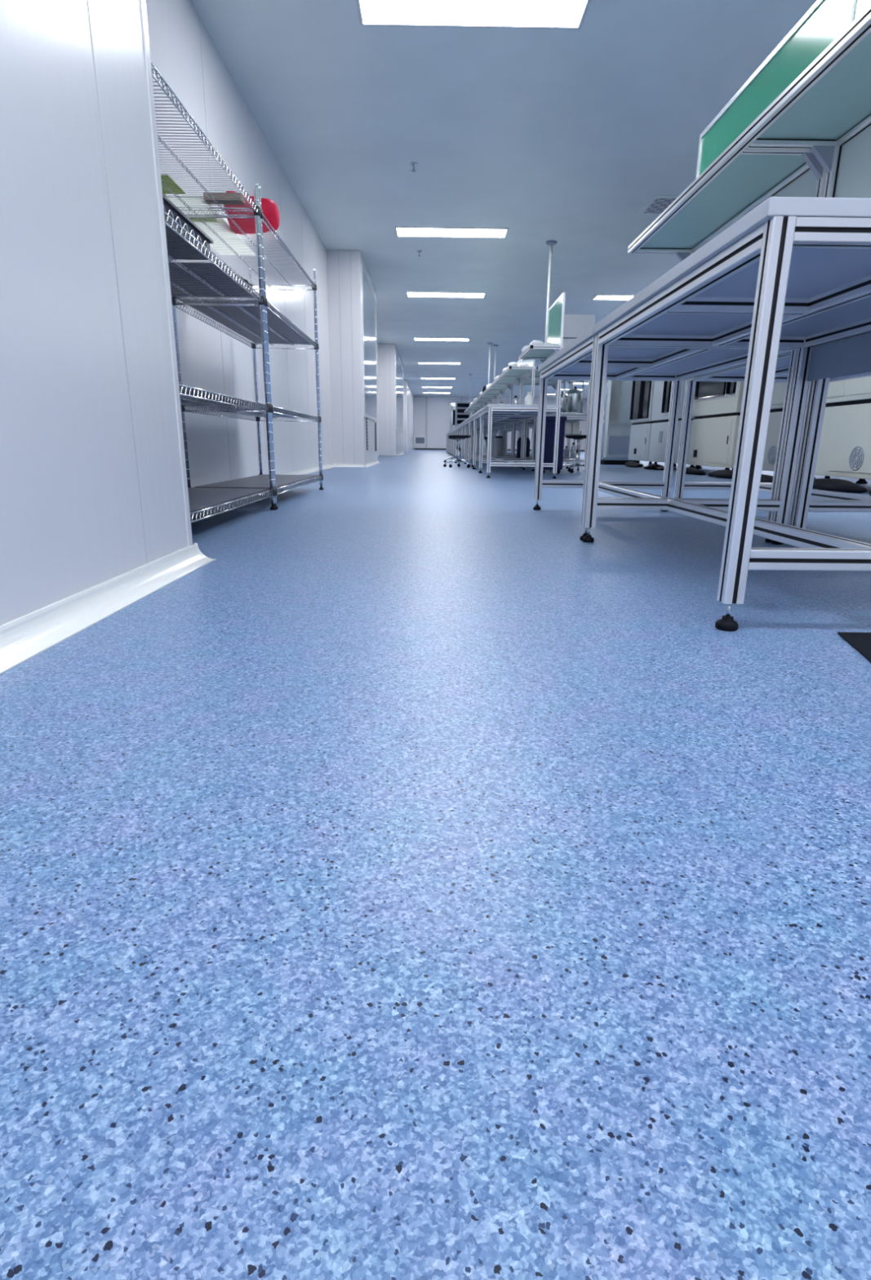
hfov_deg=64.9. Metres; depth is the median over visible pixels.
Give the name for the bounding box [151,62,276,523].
wire rack
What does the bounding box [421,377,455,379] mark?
recessed light
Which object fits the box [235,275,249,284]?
coiled cable
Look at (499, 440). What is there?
drum
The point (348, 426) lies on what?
wall
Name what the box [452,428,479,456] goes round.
workbench
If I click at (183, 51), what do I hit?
wall
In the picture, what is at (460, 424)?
workbench
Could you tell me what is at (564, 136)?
ceiling
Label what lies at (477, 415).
workbench
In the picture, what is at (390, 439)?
wall
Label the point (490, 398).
shelf
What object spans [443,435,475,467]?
stool
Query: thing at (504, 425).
workbench
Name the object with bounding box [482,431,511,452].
workbench
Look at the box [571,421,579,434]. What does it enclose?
storage box
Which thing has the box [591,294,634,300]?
recessed light
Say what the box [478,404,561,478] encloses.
workbench
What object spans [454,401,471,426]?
rack
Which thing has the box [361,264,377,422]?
window
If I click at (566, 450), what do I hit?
bottle
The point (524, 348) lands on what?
wrapped bundle
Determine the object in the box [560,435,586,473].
stool
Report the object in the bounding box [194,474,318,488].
liner
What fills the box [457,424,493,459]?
workbench
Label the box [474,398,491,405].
shelf
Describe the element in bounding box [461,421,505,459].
workbench
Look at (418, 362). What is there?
recessed light
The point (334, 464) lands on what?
baseboard
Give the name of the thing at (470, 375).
pole
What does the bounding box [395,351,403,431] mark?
window
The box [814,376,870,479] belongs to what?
machine
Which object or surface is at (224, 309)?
liner
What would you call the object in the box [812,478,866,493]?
cable bundle
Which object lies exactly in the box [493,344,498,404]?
pole
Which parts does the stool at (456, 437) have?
seat, arm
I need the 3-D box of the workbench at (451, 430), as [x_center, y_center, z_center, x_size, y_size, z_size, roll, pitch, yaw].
[0.894,-6.519,22.690,0.809,0.785,1.359,1,16,0]
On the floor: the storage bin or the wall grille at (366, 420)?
the storage bin
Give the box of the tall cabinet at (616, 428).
[600,380,639,465]
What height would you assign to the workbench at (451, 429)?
0.785 m
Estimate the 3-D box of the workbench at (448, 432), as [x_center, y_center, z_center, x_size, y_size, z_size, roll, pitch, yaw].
[0.881,-7.271,25.317,0.809,0.785,1.359,1,16,0]
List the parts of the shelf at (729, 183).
rail, rail, rail, board frame, rail, support post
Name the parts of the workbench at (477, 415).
leg, rail, cross rail, rail, rail, leg, rail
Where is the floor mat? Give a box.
[837,631,870,662]
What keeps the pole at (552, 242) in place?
attached to the ceiling
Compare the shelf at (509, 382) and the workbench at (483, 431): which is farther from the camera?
the workbench at (483, 431)
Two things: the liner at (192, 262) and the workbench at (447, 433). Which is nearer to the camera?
the liner at (192, 262)
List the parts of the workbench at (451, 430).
leg, leg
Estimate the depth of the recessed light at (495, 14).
4.38 m
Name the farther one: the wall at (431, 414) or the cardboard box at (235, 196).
the wall at (431, 414)
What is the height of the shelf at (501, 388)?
0.864 m
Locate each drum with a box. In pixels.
[483,436,487,454]
[490,433,496,456]
[493,435,503,456]
[497,429,506,456]
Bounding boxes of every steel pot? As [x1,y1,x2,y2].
[555,391,569,413]
[567,386,582,413]
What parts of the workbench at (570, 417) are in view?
leg, leg, rail, rail, leg, rail, leg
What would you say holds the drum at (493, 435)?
on the floor
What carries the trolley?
on the floor
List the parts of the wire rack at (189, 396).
post, post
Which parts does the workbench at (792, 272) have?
leg, rail, rail, rail, cross rail, leg, rail, leg, rail, rail, rail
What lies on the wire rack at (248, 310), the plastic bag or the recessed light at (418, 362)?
the plastic bag
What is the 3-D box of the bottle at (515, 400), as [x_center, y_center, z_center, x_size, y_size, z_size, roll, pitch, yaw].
[0.963,-2.859,8.236,0.060,0.140,0.058,1,16,0]
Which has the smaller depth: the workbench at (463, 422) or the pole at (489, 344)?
the workbench at (463, 422)
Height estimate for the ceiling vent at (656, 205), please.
0.014 m
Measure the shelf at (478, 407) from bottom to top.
0.864 m
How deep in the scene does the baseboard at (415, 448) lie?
41.21 m
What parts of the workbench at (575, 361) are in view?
leg, rail, leg, rail, cross rail, rail, rail, leg, rail, rail, rail, leg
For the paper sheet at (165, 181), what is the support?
on the wire rack at (189, 396)
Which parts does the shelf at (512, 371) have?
rail, rail, support post, rail, rail, support post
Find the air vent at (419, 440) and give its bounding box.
[414,435,425,444]
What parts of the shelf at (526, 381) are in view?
rail, support post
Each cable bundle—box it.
[625,461,643,467]
[643,463,664,470]
[685,466,706,475]
[707,469,733,479]
[760,474,773,482]
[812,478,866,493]
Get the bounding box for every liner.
[168,262,257,297]
[186,299,307,343]
[187,487,268,511]
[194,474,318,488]
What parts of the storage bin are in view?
bin lid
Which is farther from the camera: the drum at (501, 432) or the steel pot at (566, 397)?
the drum at (501, 432)
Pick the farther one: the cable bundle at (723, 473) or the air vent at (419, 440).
the air vent at (419, 440)
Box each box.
[203,192,244,204]
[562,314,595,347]
[564,422,572,434]
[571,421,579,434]
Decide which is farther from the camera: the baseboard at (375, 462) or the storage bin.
the baseboard at (375, 462)
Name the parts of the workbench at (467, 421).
leg, rail, leg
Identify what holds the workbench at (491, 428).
on the floor
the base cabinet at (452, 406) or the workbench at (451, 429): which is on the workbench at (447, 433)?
the base cabinet at (452, 406)
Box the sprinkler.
[409,161,417,172]
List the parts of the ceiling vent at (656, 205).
perforated plate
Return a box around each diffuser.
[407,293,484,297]
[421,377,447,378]
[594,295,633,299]
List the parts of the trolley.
post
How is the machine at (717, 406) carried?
on the floor
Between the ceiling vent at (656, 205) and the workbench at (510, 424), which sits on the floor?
the workbench at (510, 424)
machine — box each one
[628,380,695,467]
[648,379,730,471]
[687,381,744,470]
[761,382,867,484]
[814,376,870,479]
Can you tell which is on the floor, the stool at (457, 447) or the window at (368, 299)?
the stool at (457, 447)
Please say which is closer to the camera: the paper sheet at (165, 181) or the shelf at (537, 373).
the paper sheet at (165, 181)
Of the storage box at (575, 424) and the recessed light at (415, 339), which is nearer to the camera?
the storage box at (575, 424)
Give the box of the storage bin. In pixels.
[542,416,566,473]
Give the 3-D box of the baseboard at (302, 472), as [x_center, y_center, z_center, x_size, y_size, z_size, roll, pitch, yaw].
[-1.546,-1.503,6.417,0.058,0.052,8.780,1,16,0]
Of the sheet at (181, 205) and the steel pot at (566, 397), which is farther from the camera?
the steel pot at (566, 397)
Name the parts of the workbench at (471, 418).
leg, cross rail, rail, rail, leg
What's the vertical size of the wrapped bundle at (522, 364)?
0.058 m
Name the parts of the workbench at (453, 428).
leg, leg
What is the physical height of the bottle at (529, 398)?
0.160 m
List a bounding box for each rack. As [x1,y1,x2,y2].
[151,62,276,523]
[164,186,323,509]
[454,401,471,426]
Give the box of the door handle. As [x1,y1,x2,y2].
[374,422,376,451]
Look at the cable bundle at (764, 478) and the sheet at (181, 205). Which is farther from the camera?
the cable bundle at (764, 478)
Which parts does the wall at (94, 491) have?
corner trim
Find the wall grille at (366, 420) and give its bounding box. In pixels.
[365,417,368,450]
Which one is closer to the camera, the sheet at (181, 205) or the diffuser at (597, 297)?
the sheet at (181, 205)
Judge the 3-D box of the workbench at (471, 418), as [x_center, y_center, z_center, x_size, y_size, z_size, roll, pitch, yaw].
[0.954,-3.132,10.872,0.809,0.785,1.359,1,16,0]
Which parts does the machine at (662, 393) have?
control panel, dark pane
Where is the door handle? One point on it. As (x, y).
(375, 423)
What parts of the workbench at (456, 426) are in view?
leg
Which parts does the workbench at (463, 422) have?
leg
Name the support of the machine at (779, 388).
on the floor
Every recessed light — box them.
[355,0,591,29]
[395,226,509,238]
[405,291,485,297]
[413,337,469,341]
[417,362,461,364]
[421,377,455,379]
[422,386,452,387]
[423,392,449,393]
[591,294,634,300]
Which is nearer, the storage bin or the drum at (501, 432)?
the storage bin
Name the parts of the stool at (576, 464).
arm, seat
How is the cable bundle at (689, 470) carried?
on the floor
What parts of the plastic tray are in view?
rope trim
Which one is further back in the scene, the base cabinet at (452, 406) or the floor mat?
the base cabinet at (452, 406)
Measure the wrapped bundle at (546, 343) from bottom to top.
0.071 m
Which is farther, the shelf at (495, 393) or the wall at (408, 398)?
the wall at (408, 398)
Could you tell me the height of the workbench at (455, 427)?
0.785 m
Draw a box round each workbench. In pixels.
[447,432,468,453]
[448,431,468,453]
[449,430,473,454]
[450,429,477,455]
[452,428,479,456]
[453,426,484,456]
[455,426,487,456]
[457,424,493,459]
[459,422,498,456]
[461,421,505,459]
[464,417,513,464]
[468,414,524,469]
[472,410,537,470]
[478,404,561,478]
[478,431,497,451]
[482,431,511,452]
[485,429,517,452]
[491,428,519,453]
[494,426,533,460]
[500,425,533,454]
[504,423,533,456]
[511,421,568,468]
[520,413,587,471]
[533,325,798,542]
[582,196,870,631]
[673,353,870,525]
[791,377,870,528]
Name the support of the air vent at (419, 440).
in the wall at (431, 414)
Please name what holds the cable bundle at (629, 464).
on the floor
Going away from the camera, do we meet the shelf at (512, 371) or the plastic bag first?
the plastic bag
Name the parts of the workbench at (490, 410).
leg, rail, leg, cross rail, rail, rail, rail, rail, rail, rail, leg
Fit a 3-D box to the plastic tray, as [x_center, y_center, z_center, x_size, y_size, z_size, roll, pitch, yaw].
[-1.065,-1.480,2.379,0.304,0.075,0.944,1,16,0]
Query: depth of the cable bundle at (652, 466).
10.88 m
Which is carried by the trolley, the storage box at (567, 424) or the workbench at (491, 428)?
the storage box at (567, 424)
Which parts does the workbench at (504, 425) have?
leg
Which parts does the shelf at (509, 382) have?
rail, rail, support post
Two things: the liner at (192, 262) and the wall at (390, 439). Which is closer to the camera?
the liner at (192, 262)
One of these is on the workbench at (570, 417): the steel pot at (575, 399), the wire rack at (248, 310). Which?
the steel pot at (575, 399)
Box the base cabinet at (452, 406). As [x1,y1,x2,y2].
[448,403,455,431]
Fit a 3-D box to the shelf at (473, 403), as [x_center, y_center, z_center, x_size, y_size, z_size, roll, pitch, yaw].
[1.137,-5.989,17.851,0.360,0.864,1.331,1,16,0]
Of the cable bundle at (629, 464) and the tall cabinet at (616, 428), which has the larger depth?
the tall cabinet at (616, 428)
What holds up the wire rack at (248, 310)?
on the floor
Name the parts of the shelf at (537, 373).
rail, support post, support post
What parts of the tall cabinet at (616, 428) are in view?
door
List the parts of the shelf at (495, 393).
rail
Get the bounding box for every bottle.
[513,395,518,404]
[524,391,533,404]
[563,445,568,457]
[570,442,575,457]
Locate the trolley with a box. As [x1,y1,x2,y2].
[546,431,581,471]
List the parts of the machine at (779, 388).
panel door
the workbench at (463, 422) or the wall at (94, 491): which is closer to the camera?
the wall at (94, 491)
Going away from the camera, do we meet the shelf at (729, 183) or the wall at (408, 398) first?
the shelf at (729, 183)
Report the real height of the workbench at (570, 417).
0.785 m
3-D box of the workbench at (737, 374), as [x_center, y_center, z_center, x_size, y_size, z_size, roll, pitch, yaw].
[1.792,-0.946,3.274,0.809,0.785,1.359,1,16,0]
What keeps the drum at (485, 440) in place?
on the floor
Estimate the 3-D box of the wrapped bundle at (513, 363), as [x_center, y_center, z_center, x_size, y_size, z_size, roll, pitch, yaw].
[1.073,-3.807,9.483,0.142,0.068,0.256,1,16,0]
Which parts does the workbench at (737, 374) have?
leg, rail, rail, rail, rail, leg, leg, rail, rail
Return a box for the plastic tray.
[162,194,213,259]
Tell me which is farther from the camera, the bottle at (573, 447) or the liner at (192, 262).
the bottle at (573, 447)
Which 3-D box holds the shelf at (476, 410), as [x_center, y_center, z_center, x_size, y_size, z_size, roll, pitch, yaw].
[1.124,-6.738,20.466,0.360,0.864,1.331,1,16,0]
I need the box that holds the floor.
[0,449,870,1279]
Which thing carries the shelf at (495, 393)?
on the workbench at (463, 422)
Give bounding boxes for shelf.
[464,409,475,413]
[466,407,478,412]
[468,404,481,410]
[471,401,484,408]
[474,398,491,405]
[477,394,496,404]
[481,389,502,404]
[486,383,511,404]
[492,359,521,404]
[499,359,535,404]
[514,377,570,413]
[518,292,565,404]
[524,366,590,413]
[627,0,850,261]
[735,0,870,198]
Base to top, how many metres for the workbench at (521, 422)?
0.785 m
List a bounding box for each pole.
[468,373,472,401]
[487,342,493,404]
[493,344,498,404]
[544,240,556,342]
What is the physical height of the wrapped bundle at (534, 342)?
0.061 m
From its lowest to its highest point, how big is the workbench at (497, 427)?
0.785 m
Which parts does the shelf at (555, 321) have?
rail, rail, rail, rail, board frame, support post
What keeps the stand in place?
on the workbench at (570, 417)
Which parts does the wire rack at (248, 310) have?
post, post, post, post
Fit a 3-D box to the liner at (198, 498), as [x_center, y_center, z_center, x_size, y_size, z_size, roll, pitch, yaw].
[-1.136,-0.607,2.983,0.440,0.004,1.660,1,16,0]
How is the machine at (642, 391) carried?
on the floor
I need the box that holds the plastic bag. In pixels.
[223,191,279,233]
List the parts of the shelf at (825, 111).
rail, support post, board frame, rail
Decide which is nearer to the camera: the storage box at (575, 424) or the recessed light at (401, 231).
the recessed light at (401, 231)
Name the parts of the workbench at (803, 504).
leg, rail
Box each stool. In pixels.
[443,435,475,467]
[444,437,468,463]
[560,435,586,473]
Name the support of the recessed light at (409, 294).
in the ceiling
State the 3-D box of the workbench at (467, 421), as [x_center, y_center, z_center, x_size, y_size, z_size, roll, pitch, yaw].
[0.948,-3.509,12.185,0.809,0.785,1.359,1,16,0]
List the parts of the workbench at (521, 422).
leg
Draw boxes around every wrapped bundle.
[507,361,518,366]
[519,363,528,366]
[521,345,529,352]
[529,340,544,345]
[544,342,553,345]
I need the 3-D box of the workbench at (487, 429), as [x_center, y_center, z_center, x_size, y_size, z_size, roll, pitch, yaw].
[1.736,-5.236,18.246,0.809,0.785,1.359,1,16,0]
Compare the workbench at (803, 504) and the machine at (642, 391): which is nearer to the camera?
the workbench at (803, 504)
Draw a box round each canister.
[516,423,530,460]
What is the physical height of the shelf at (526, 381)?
0.604 m
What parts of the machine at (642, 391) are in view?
dark pane, service door, dark pane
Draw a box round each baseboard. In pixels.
[0,542,215,674]
[280,463,334,475]
[333,463,366,466]
[364,459,380,467]
[414,448,584,451]
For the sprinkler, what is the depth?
6.76 m
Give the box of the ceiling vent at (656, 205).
[638,195,678,214]
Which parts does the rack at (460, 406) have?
drawer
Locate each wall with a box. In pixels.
[0,0,192,625]
[145,0,378,487]
[377,343,403,456]
[403,380,413,451]
[413,396,586,449]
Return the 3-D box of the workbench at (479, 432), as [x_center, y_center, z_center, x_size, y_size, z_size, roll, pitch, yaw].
[1.722,-5.989,20.872,0.809,0.785,1.359,1,16,0]
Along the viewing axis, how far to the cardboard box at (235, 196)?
3.30 m
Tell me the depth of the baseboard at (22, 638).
1.45 m
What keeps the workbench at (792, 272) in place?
on the floor
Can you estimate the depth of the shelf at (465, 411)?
22.06 m
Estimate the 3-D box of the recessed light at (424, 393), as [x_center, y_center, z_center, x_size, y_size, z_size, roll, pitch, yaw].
[0.065,-13.424,37.244,1.454,0.013,0.404,1,16,0]
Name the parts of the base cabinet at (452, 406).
glass door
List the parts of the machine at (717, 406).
dark pane, service door, dark pane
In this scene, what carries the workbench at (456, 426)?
on the floor
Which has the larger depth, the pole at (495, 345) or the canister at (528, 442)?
the pole at (495, 345)
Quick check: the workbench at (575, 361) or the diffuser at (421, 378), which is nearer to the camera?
the workbench at (575, 361)
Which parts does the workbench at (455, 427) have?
leg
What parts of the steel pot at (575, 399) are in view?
lid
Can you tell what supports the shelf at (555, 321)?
on the workbench at (490, 410)
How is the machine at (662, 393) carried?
on the floor
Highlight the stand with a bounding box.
[560,379,584,413]
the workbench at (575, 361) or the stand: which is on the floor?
the workbench at (575, 361)
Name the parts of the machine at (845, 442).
panel door, service door, panel door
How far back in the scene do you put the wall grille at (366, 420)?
10.98 m
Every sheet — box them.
[160,174,186,193]
[165,195,255,255]
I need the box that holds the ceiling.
[190,0,817,398]
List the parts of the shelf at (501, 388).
rail, rail, support post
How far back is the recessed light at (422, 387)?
33.52 m
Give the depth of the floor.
0.56 m
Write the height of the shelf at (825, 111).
1.119 m
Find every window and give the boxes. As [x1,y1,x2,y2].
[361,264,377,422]
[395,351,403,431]

